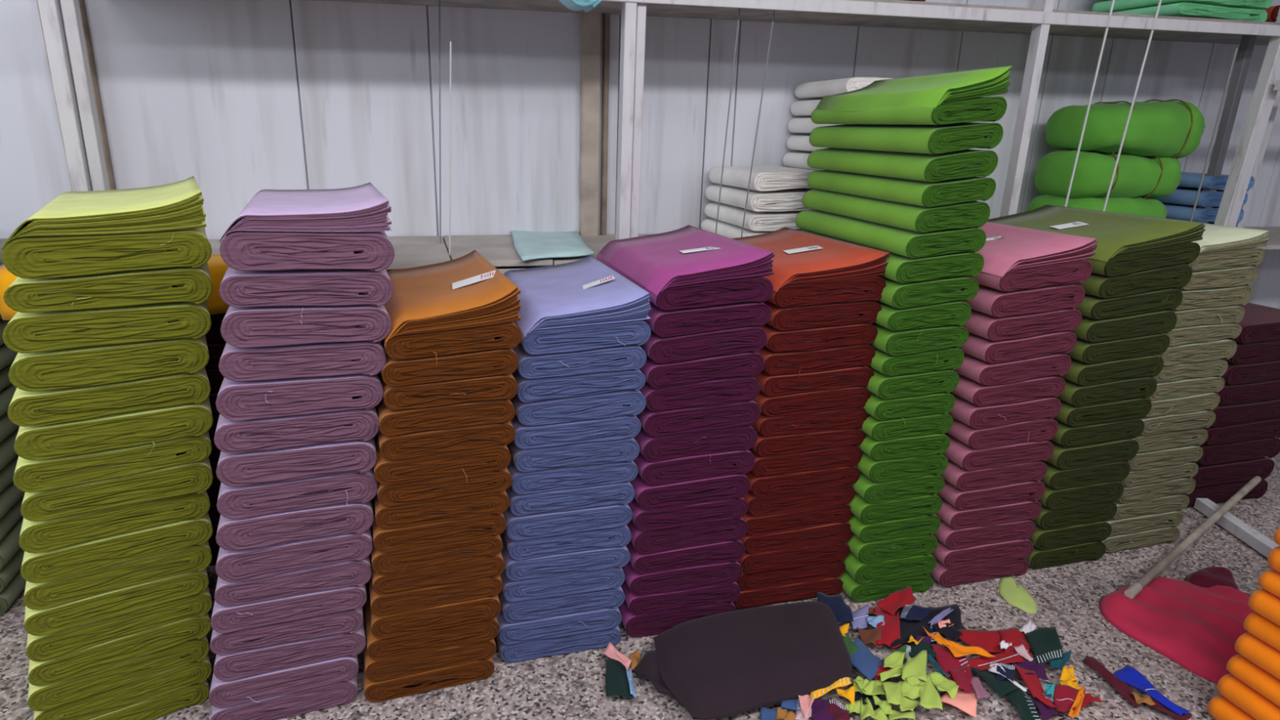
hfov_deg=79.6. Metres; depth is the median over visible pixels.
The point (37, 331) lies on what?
bolt
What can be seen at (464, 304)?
bolt
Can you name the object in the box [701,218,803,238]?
folded cloth
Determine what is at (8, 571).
bolt
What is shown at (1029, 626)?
scrap
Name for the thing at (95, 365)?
bolt
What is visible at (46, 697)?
bolt
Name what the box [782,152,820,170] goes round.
folded cloth
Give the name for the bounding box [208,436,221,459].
bolt
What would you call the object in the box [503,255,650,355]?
bolt
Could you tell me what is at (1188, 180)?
folded cloth
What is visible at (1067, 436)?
bolt
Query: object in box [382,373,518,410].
bolt
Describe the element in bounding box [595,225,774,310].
bolt
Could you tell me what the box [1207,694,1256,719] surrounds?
bolt
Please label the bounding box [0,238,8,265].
bolt
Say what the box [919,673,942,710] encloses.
scrap
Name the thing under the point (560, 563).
bolt
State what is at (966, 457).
bolt
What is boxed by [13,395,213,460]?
bolt
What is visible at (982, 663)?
scrap
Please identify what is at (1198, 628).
crumpled cloth
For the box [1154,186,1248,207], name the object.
folded cloth
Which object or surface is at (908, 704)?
scrap
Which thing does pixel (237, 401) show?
bolt
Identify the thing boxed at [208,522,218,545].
bolt
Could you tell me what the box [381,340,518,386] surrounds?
bolt
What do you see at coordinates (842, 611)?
scrap
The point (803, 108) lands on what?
folded cloth
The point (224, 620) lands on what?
bolt
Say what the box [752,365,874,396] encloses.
bolt
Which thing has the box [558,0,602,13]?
roll
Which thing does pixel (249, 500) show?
bolt
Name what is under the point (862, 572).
bolt
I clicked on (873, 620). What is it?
scrap
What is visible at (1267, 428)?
bolt
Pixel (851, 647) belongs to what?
scrap
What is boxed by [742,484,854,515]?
bolt
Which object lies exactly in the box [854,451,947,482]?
bolt
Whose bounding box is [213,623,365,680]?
bolt
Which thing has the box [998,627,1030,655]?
scrap
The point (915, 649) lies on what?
scrap
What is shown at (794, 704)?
scrap
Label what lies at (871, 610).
scrap
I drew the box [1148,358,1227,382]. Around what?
bolt
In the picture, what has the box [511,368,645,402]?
bolt
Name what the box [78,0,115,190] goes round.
trim
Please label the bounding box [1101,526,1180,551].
bolt
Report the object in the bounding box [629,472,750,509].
bolt
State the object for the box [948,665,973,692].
scrap
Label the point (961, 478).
bolt
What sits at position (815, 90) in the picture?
folded cloth
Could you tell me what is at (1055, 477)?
bolt
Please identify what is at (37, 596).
bolt
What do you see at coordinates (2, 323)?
bolt
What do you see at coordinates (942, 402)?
bolt
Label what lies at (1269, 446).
bolt
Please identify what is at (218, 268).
roll
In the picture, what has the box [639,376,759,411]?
bolt
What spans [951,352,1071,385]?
bolt
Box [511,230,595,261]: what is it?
sheet
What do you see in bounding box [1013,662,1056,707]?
scrap
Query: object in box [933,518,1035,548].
bolt
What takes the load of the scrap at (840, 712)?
on the floor
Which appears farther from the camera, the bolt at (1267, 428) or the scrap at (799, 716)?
the bolt at (1267, 428)
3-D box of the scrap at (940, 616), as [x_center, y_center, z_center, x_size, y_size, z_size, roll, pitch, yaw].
[0.945,0.803,2.411,0.149,0.022,0.019,-12,22,-38]
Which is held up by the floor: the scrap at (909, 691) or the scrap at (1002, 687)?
the scrap at (1002, 687)
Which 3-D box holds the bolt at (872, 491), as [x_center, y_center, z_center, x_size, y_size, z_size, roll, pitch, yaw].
[0.749,0.315,2.747,0.297,0.071,0.674,-3,18,-17]
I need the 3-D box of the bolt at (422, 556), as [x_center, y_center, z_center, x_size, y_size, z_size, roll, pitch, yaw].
[-0.629,0.409,2.273,0.333,0.064,0.677,-4,18,-19]
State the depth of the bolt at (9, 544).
2.36 m
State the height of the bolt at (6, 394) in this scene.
0.071 m
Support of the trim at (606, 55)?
attached to the wall
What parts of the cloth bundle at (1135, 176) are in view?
tie cord, tie cord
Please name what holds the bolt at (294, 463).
on the bolt at (249, 500)
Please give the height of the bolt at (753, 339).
0.094 m
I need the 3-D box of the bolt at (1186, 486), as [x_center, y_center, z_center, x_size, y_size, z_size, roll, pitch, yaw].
[1.829,0.390,3.158,0.377,0.069,0.674,-3,18,-17]
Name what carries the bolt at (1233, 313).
on the bolt at (1204, 332)
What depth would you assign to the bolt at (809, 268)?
2.25 m
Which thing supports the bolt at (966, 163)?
on the bolt at (917, 193)
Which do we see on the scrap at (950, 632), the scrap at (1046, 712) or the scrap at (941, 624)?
the scrap at (941, 624)
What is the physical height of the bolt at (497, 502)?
0.067 m
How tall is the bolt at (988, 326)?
0.095 m
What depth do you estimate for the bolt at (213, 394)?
2.47 m
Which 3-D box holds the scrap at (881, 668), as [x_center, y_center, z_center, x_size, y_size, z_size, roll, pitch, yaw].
[0.676,0.877,2.169,0.088,0.021,0.037,-11,22,-36]
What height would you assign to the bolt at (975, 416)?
0.085 m
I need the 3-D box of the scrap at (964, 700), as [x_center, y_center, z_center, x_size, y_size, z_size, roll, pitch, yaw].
[0.872,0.916,2.085,0.097,0.016,0.100,13,21,32]
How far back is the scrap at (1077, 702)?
2.06 m
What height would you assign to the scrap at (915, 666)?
0.020 m
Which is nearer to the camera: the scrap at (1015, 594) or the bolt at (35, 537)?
the bolt at (35, 537)
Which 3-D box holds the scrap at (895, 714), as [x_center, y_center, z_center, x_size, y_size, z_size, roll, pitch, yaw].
[0.685,0.931,2.017,0.076,0.019,0.041,2,17,0]
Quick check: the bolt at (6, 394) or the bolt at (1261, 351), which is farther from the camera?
the bolt at (1261, 351)
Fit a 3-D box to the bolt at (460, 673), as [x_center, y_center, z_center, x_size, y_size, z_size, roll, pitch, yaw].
[-0.680,0.774,2.374,0.348,0.062,0.675,-5,19,-20]
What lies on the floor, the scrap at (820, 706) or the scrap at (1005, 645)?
the scrap at (820, 706)
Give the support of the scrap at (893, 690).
on the scrap at (882, 704)
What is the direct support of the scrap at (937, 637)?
on the scrap at (908, 628)
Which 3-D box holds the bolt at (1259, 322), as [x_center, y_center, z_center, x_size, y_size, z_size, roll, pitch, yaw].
[2.525,-0.180,3.292,0.470,0.097,0.452,-3,18,-17]
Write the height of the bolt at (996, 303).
0.099 m
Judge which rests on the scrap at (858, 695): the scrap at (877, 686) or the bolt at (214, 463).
the scrap at (877, 686)
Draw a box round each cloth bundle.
[1026,194,1167,218]
[1034,149,1181,199]
[1045,99,1204,159]
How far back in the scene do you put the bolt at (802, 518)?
2.43 m
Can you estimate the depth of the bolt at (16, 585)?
2.37 m
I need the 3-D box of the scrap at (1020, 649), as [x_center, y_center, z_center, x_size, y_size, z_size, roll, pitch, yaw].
[1.123,0.857,2.247,0.036,0.016,0.056,-3,18,-17]
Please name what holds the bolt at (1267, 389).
on the bolt at (1245, 412)
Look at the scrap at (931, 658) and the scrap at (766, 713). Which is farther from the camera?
the scrap at (931, 658)
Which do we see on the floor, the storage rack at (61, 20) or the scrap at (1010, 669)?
the storage rack at (61, 20)
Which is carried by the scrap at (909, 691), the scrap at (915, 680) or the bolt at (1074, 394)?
the scrap at (915, 680)
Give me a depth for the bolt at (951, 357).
2.32 m
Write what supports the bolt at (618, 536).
on the bolt at (560, 563)
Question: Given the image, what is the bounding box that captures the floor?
[0,436,1279,719]
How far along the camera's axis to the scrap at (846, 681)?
2.07 m
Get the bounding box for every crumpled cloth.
[1098,576,1254,683]
[1185,566,1239,590]
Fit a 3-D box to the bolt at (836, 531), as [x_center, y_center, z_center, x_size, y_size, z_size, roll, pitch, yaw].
[0.416,0.476,2.759,0.393,0.071,0.675,-3,18,-17]
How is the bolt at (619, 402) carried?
on the bolt at (526, 437)
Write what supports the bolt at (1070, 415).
on the bolt at (1067, 436)
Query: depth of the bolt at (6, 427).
2.32 m
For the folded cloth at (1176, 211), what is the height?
0.079 m
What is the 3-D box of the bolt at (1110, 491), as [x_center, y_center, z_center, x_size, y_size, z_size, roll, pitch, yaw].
[1.476,0.384,3.011,0.346,0.078,0.674,-3,18,-17]
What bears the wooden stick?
on the crumpled cloth at (1198, 628)
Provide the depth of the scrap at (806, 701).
2.03 m
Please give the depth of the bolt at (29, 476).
1.72 m
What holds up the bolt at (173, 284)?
on the bolt at (37, 331)
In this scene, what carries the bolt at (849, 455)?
on the bolt at (847, 475)
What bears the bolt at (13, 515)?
on the bolt at (9, 544)
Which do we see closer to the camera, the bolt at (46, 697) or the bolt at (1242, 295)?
the bolt at (46, 697)
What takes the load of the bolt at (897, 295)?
on the bolt at (957, 313)
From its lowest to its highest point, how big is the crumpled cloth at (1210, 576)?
0.051 m
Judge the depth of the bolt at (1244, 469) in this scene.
3.26 m
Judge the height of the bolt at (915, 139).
0.096 m
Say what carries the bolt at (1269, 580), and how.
on the bolt at (1263, 602)
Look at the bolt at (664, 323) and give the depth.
2.08 m
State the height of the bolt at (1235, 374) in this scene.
0.098 m
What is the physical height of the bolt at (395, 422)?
0.068 m
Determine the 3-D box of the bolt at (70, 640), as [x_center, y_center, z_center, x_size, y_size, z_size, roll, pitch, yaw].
[-1.428,0.555,2.107,0.380,0.065,0.675,-10,21,-33]
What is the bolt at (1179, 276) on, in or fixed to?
on the bolt at (1093, 307)
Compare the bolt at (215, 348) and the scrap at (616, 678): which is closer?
the scrap at (616, 678)
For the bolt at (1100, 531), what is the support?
on the bolt at (1038, 558)
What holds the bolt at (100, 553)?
on the bolt at (37, 596)
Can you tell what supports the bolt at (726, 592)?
on the bolt at (657, 622)
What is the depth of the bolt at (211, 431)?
2.49 m
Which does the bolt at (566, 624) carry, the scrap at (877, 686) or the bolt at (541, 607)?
the bolt at (541, 607)
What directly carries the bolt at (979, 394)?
on the bolt at (975, 416)
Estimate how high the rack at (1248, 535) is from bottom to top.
3.201 m
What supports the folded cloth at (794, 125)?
on the folded cloth
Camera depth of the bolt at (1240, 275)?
2.63 m
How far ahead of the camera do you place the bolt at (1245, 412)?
3.18 m
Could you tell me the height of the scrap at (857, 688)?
0.021 m
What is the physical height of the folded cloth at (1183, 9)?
0.054 m
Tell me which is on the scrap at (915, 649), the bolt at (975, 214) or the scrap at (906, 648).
the scrap at (906, 648)
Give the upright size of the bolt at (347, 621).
0.072 m
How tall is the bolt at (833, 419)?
0.073 m
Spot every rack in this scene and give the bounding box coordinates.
[0,0,1279,274]
[1194,34,1279,557]
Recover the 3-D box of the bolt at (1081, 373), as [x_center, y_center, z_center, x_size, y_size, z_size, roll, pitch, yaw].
[1.523,-0.058,2.882,0.368,0.089,0.674,-3,18,-17]
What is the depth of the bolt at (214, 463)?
2.53 m
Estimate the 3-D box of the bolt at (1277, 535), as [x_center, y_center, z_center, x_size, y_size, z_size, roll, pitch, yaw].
[1.919,0.515,1.754,0.520,0.081,0.554,-3,18,-17]
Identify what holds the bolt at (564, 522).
on the bolt at (618, 536)
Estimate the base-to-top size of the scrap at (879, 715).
0.019 m
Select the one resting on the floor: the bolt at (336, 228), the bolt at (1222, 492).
the bolt at (1222, 492)
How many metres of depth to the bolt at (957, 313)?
2.28 m
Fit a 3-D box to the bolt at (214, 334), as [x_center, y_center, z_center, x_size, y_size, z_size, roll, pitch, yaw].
[-1.515,-0.130,2.548,0.544,0.082,0.402,-3,18,-17]
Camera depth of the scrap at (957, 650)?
2.23 m
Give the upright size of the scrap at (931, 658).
0.021 m
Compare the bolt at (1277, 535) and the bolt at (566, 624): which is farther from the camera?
the bolt at (566, 624)
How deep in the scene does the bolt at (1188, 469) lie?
2.83 m
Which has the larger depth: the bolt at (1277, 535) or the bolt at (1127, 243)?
the bolt at (1127, 243)
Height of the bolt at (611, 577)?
0.069 m
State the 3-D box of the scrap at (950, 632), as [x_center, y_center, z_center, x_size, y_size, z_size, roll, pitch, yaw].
[0.939,0.824,2.347,0.071,0.022,0.066,-3,18,-17]
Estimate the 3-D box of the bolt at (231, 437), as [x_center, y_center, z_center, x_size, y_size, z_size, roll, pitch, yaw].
[-0.915,0.077,2.064,0.354,0.085,0.675,-6,19,-23]
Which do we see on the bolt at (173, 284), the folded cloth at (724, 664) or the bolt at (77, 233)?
the bolt at (77, 233)
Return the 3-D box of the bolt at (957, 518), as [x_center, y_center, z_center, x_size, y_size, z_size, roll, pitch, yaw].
[1.113,0.432,2.901,0.375,0.072,0.673,-3,18,-17]
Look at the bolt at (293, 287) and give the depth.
1.69 m
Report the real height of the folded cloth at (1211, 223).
0.070 m
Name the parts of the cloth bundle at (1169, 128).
tie cord, tie cord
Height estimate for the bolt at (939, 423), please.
0.078 m
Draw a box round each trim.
[35,0,72,191]
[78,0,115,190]
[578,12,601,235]
[600,13,610,235]
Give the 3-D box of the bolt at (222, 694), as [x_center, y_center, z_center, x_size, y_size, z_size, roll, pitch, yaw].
[-1.019,0.724,2.237,0.351,0.069,0.677,-5,19,-21]
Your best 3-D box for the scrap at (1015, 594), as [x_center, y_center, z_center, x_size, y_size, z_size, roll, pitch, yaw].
[1.272,0.789,2.612,0.103,0.016,0.223,2,17,1]
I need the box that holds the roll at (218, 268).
[0,254,229,320]
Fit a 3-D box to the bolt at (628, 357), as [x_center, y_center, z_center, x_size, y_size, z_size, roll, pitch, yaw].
[-0.240,-0.086,2.294,0.346,0.076,0.677,-3,18,-17]
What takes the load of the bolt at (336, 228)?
on the bolt at (293, 287)
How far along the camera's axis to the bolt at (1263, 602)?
1.95 m
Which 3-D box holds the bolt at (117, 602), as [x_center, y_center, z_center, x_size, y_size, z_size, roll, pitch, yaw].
[-1.422,0.493,2.087,0.372,0.066,0.675,-10,21,-33]
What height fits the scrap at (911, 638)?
0.020 m
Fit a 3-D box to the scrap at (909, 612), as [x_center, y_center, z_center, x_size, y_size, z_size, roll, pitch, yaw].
[0.872,0.800,2.430,0.079,0.019,0.112,12,20,30]
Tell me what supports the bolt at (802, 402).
on the bolt at (833, 419)
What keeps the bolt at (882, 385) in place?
on the bolt at (942, 402)
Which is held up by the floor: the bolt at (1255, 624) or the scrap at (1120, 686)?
the scrap at (1120, 686)
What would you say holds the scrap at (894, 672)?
on the floor
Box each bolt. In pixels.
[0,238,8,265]
[0,319,10,345]
[0,343,17,369]
[0,361,13,391]
[0,383,16,416]
[0,412,19,442]
[0,426,19,470]
[0,454,18,492]
[0,481,25,519]
[0,494,24,540]
[0,516,23,570]
[0,547,24,592]
[0,568,26,614]
[1,176,212,279]
[2,301,211,353]
[3,262,212,312]
[7,367,210,426]
[8,335,209,391]
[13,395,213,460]
[13,431,212,492]
[18,490,210,553]
[20,457,213,521]
[20,511,213,582]
[23,540,212,609]
[23,568,208,635]
[26,586,212,662]
[27,612,211,685]
[27,635,209,711]
[33,653,212,719]
[86,679,209,719]
[204,313,226,342]
[204,341,226,368]
[205,367,224,391]
[206,480,221,503]
[208,391,218,413]
[208,413,219,436]
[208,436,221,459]
[208,502,220,523]
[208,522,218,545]
[208,654,358,707]
[209,459,218,480]
[209,544,219,563]
[209,606,363,654]
[210,584,366,633]
[210,675,357,719]
[213,406,379,453]
[213,555,372,606]
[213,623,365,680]
[215,373,383,421]
[215,500,373,551]
[215,528,373,582]
[216,437,377,486]
[216,466,377,519]
[218,182,394,271]
[218,266,393,307]
[218,340,386,381]
[220,304,391,347]
[362,604,496,681]
[363,624,494,702]
[364,581,499,660]
[368,553,502,616]
[369,524,502,575]
[370,497,506,551]
[370,551,505,594]
[371,595,501,638]
[373,434,511,484]
[374,490,509,528]
[375,405,515,460]
[377,371,515,436]
[377,467,511,506]
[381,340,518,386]
[382,249,521,359]
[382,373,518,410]
[496,594,622,644]
[496,626,622,662]
[498,586,625,622]
[499,531,630,581]
[500,567,625,602]
[502,503,632,540]
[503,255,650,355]
[503,524,631,559]
[505,481,635,515]
[506,444,638,493]
[507,437,639,471]
[509,389,646,426]
[510,413,640,448]
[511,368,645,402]
[512,342,646,378]
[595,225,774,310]
[617,600,736,636]
[621,579,740,614]
[622,561,742,595]
[626,517,747,553]
[626,539,745,573]
[627,497,747,530]
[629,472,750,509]
[633,425,757,461]
[633,449,755,484]
[635,400,760,436]
[639,325,767,363]
[639,351,764,388]
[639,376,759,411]
[643,301,771,337]
[731,226,889,307]
[733,577,843,608]
[735,560,845,590]
[737,542,849,573]
[740,521,853,553]
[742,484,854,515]
[742,503,853,535]
[744,466,860,496]
[748,445,862,476]
[751,407,868,436]
[751,426,866,456]
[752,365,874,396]
[752,386,870,416]
[756,343,875,377]
[759,323,877,352]
[762,300,881,330]
[795,209,986,257]
[800,229,984,283]
[801,189,990,232]
[807,147,998,182]
[807,169,995,207]
[808,122,1003,154]
[810,66,1012,124]
[839,568,933,601]
[842,550,936,583]
[845,533,937,562]
[847,514,940,542]
[848,491,942,524]
[849,413,952,440]
[850,471,944,502]
[852,432,950,460]
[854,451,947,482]
[857,345,964,376]
[862,300,971,331]
[862,391,955,420]
[863,365,959,399]
[864,275,978,308]
[868,322,968,355]
[929,556,1028,586]
[930,538,1033,568]
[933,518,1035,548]
[935,493,1041,528]
[937,479,1044,510]
[938,458,1047,490]
[942,432,1053,470]
[946,391,1061,428]
[946,417,1058,448]
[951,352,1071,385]
[951,373,1065,405]
[958,330,1076,363]
[960,283,1084,317]
[960,307,1081,341]
[965,222,1097,291]
[986,204,1205,276]
[1025,540,1106,568]
[1027,520,1111,549]
[1031,501,1117,528]
[1036,480,1124,509]
[1039,460,1130,488]
[1044,438,1138,469]
[1050,417,1144,447]
[1053,397,1151,426]
[1055,376,1156,406]
[1058,354,1164,386]
[1065,333,1169,363]
[1070,309,1177,342]
[1072,263,1192,297]
[1074,287,1182,319]
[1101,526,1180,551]
[1103,510,1183,536]
[1111,493,1189,519]
[1115,462,1198,486]
[1116,477,1195,502]
[1124,444,1203,470]
[1131,427,1208,452]
[1137,409,1215,435]
[1145,375,1224,400]
[1145,391,1220,417]
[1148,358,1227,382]
[1153,338,1236,365]
[1162,322,1241,346]
[1164,304,1244,328]
[1171,284,1253,310]
[1174,266,1257,289]
[1181,223,1269,271]
[1183,479,1267,506]
[1191,457,1274,487]
[1195,436,1279,465]
[1201,417,1279,444]
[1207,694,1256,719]
[1210,398,1279,426]
[1215,378,1279,404]
[1217,673,1279,719]
[1219,339,1279,364]
[1220,359,1279,384]
[1226,302,1279,343]
[1226,653,1279,706]
[1234,631,1279,679]
[1243,611,1279,650]
[1248,587,1279,626]
[1257,568,1279,597]
[1267,546,1279,572]
[1274,526,1279,545]
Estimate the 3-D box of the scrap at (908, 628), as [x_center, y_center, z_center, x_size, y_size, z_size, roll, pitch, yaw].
[0.878,0.819,2.404,0.337,0.022,0.174,-3,18,-17]
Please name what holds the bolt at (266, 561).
on the bolt at (345, 573)
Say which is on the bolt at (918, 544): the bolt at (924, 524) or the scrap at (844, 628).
the bolt at (924, 524)
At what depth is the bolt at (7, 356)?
2.31 m
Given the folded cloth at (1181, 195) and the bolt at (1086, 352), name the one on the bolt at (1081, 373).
the bolt at (1086, 352)
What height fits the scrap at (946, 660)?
0.022 m
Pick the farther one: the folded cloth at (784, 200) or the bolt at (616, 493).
the folded cloth at (784, 200)
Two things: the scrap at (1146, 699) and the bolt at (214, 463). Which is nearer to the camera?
the scrap at (1146, 699)
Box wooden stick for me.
[1124,475,1261,598]
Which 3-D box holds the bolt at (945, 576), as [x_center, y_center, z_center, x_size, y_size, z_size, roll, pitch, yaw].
[1.103,0.642,2.968,0.375,0.069,0.674,-3,18,-17]
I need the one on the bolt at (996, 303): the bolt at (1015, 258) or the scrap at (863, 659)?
the bolt at (1015, 258)
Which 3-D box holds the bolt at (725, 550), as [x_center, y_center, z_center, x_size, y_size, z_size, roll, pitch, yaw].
[0.056,0.496,2.598,0.359,0.073,0.674,-3,18,-17]
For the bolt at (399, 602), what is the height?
0.059 m
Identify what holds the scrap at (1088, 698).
on the floor
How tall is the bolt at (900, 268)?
0.089 m
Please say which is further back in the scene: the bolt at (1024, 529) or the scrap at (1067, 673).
the bolt at (1024, 529)
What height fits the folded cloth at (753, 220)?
0.071 m
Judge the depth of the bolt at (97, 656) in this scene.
1.85 m
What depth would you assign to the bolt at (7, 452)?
2.33 m
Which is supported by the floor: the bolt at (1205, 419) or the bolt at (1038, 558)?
the bolt at (1038, 558)
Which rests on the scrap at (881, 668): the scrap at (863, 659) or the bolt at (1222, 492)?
the scrap at (863, 659)
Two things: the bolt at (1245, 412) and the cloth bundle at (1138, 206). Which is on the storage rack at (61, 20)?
the cloth bundle at (1138, 206)
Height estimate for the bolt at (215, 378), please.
0.084 m
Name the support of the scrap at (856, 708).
on the floor
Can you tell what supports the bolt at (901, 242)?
on the bolt at (900, 268)
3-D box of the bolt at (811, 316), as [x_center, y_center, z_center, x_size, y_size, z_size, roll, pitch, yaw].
[0.457,-0.222,2.548,0.359,0.081,0.675,-3,18,-17]
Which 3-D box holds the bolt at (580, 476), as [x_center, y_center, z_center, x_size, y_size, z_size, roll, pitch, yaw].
[-0.269,0.225,2.392,0.356,0.067,0.674,-3,18,-17]
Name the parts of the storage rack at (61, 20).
post, post, hanging rod, hanging rod, post, post, hanging rod, hanging rod, post, hanging rod, hanging rod, hanging rod, post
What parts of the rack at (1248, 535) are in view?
post, foot rail, post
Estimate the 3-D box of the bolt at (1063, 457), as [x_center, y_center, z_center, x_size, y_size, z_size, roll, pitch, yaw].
[1.496,0.233,2.968,0.358,0.086,0.672,-3,18,-17]
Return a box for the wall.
[0,0,1279,308]
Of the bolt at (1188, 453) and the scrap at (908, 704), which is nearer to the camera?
the scrap at (908, 704)
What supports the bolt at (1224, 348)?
on the bolt at (1216, 367)
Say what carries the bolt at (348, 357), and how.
on the bolt at (237, 401)
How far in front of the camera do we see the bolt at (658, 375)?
2.12 m
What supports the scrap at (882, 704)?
on the scrap at (858, 695)
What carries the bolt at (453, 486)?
on the bolt at (497, 502)
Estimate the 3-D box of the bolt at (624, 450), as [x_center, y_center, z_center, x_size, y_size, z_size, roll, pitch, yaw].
[-0.261,0.163,2.371,0.349,0.072,0.674,-3,18,-17]
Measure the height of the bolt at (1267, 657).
0.077 m
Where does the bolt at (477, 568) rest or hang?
on the bolt at (399, 602)
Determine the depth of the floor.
2.22 m
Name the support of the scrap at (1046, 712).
on the floor
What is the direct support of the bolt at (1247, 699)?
on the bolt at (1219, 707)
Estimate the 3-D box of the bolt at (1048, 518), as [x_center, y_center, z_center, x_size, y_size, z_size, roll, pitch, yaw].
[1.469,0.459,3.035,0.346,0.077,0.675,-3,18,-17]
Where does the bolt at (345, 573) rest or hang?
on the bolt at (224, 620)
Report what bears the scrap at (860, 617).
on the floor
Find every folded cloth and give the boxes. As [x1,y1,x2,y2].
[634,600,852,719]
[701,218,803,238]
[703,202,802,231]
[705,184,813,212]
[708,165,817,191]
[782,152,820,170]
[786,135,826,151]
[787,118,843,133]
[790,99,821,115]
[794,77,893,99]
[901,0,925,1]
[1091,0,1271,13]
[1111,2,1267,22]
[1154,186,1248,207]
[1161,202,1244,223]
[1165,217,1237,226]
[1177,172,1254,190]
[1262,5,1279,22]
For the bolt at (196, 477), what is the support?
on the bolt at (35, 537)
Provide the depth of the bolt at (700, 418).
2.16 m
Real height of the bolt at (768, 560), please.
0.069 m
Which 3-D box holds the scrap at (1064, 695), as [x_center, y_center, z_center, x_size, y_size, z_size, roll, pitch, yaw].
[1.165,0.923,2.076,0.086,0.021,0.113,7,18,17]
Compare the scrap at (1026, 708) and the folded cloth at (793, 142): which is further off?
the folded cloth at (793, 142)
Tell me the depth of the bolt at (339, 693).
1.97 m
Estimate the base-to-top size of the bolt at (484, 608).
0.070 m
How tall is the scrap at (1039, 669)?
0.022 m
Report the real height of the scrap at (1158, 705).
0.014 m
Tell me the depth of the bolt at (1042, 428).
2.51 m
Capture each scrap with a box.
[602,641,631,670]
[605,657,632,699]
[626,666,636,697]
[629,648,641,669]
[760,706,782,719]
[774,706,796,719]
[781,697,800,710]
[795,707,811,719]
[798,694,814,719]
[808,696,833,719]
[810,676,852,698]
[817,591,853,622]
[827,698,850,719]
[835,684,855,706]
[839,622,849,635]
[842,632,859,656]
[845,699,861,713]
[849,604,869,629]
[849,636,884,679]
[850,679,880,710]
[852,675,863,693]
[852,679,885,694]
[856,626,882,648]
[857,606,881,615]
[860,697,876,719]
[862,678,874,693]
[866,614,884,626]
[868,706,888,719]
[871,694,892,714]
[872,664,892,679]
[875,586,916,614]
[875,605,900,648]
[877,664,904,682]
[880,681,902,704]
[883,651,905,669]
[888,709,915,719]
[890,604,966,646]
[891,644,911,659]
[899,604,933,621]
[899,680,922,698]
[899,696,919,711]
[902,649,927,681]
[905,675,924,685]
[907,635,923,644]
[909,640,937,657]
[914,631,937,644]
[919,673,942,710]
[922,626,952,647]
[926,671,959,699]
[927,653,950,676]
[928,607,953,628]
[931,620,962,638]
[931,644,972,680]
[936,618,954,628]
[940,688,977,717]
[941,640,995,657]
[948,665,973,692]
[958,629,1032,652]
[968,648,1033,671]
[970,666,1029,696]
[970,676,990,698]
[986,662,1028,692]
[995,662,1015,681]
[998,575,1036,613]
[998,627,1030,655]
[999,640,1012,648]
[1005,688,1041,719]
[1011,660,1048,679]
[1013,644,1033,661]
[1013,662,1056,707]
[1019,618,1035,633]
[1025,626,1063,664]
[1028,688,1058,719]
[1044,682,1054,698]
[1049,649,1071,670]
[1053,684,1085,712]
[1058,679,1082,688]
[1059,665,1078,680]
[1068,686,1085,717]
[1080,693,1103,707]
[1082,654,1141,707]
[1112,663,1189,715]
[1128,694,1191,719]
[1130,691,1155,705]
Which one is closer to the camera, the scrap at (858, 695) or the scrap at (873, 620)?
the scrap at (858, 695)
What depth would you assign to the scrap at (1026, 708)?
2.07 m
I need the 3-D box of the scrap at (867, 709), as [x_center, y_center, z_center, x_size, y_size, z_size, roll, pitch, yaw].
[0.593,0.924,2.025,0.052,0.022,0.072,-3,18,-17]
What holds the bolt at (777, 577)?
on the bolt at (830, 585)
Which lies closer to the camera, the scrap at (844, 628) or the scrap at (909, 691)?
the scrap at (909, 691)
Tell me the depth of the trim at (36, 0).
2.51 m
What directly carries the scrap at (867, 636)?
on the floor
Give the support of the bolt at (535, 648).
on the floor
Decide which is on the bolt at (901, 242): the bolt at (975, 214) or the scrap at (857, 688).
the bolt at (975, 214)
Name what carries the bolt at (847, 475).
on the bolt at (771, 504)
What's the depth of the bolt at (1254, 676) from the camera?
1.98 m
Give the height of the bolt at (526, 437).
0.071 m
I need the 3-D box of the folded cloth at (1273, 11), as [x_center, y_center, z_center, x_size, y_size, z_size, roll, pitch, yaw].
[2.656,-1.498,3.375,0.092,0.075,0.305,-3,18,-17]
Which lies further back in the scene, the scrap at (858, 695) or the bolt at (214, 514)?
the bolt at (214, 514)
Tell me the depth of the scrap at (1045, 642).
2.30 m
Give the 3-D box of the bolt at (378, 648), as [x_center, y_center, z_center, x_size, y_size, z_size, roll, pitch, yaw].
[-0.659,0.652,2.345,0.347,0.066,0.674,-5,19,-20]
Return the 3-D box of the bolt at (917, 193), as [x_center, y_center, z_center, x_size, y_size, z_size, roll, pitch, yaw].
[0.810,-0.569,2.480,0.248,0.089,0.673,-3,18,-17]
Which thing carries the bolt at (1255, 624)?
on the bolt at (1267, 657)
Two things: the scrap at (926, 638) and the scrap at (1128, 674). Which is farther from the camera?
the scrap at (926, 638)
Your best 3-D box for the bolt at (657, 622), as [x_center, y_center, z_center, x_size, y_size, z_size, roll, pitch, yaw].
[0.034,0.700,2.658,0.365,0.077,0.674,-3,18,-17]
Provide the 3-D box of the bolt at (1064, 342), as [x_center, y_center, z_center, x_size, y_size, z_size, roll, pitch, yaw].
[1.142,-0.133,2.728,0.352,0.092,0.675,-3,18,-17]
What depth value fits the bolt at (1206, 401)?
2.76 m
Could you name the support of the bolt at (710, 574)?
on the bolt at (726, 592)
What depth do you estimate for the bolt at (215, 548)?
2.61 m
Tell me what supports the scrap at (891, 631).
on the scrap at (908, 628)
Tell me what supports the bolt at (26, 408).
on the bolt at (144, 426)
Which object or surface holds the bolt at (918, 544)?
on the bolt at (862, 572)
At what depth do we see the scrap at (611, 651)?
2.21 m
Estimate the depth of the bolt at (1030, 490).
2.58 m
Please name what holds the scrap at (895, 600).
on the scrap at (891, 631)
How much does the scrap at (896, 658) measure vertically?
0.018 m

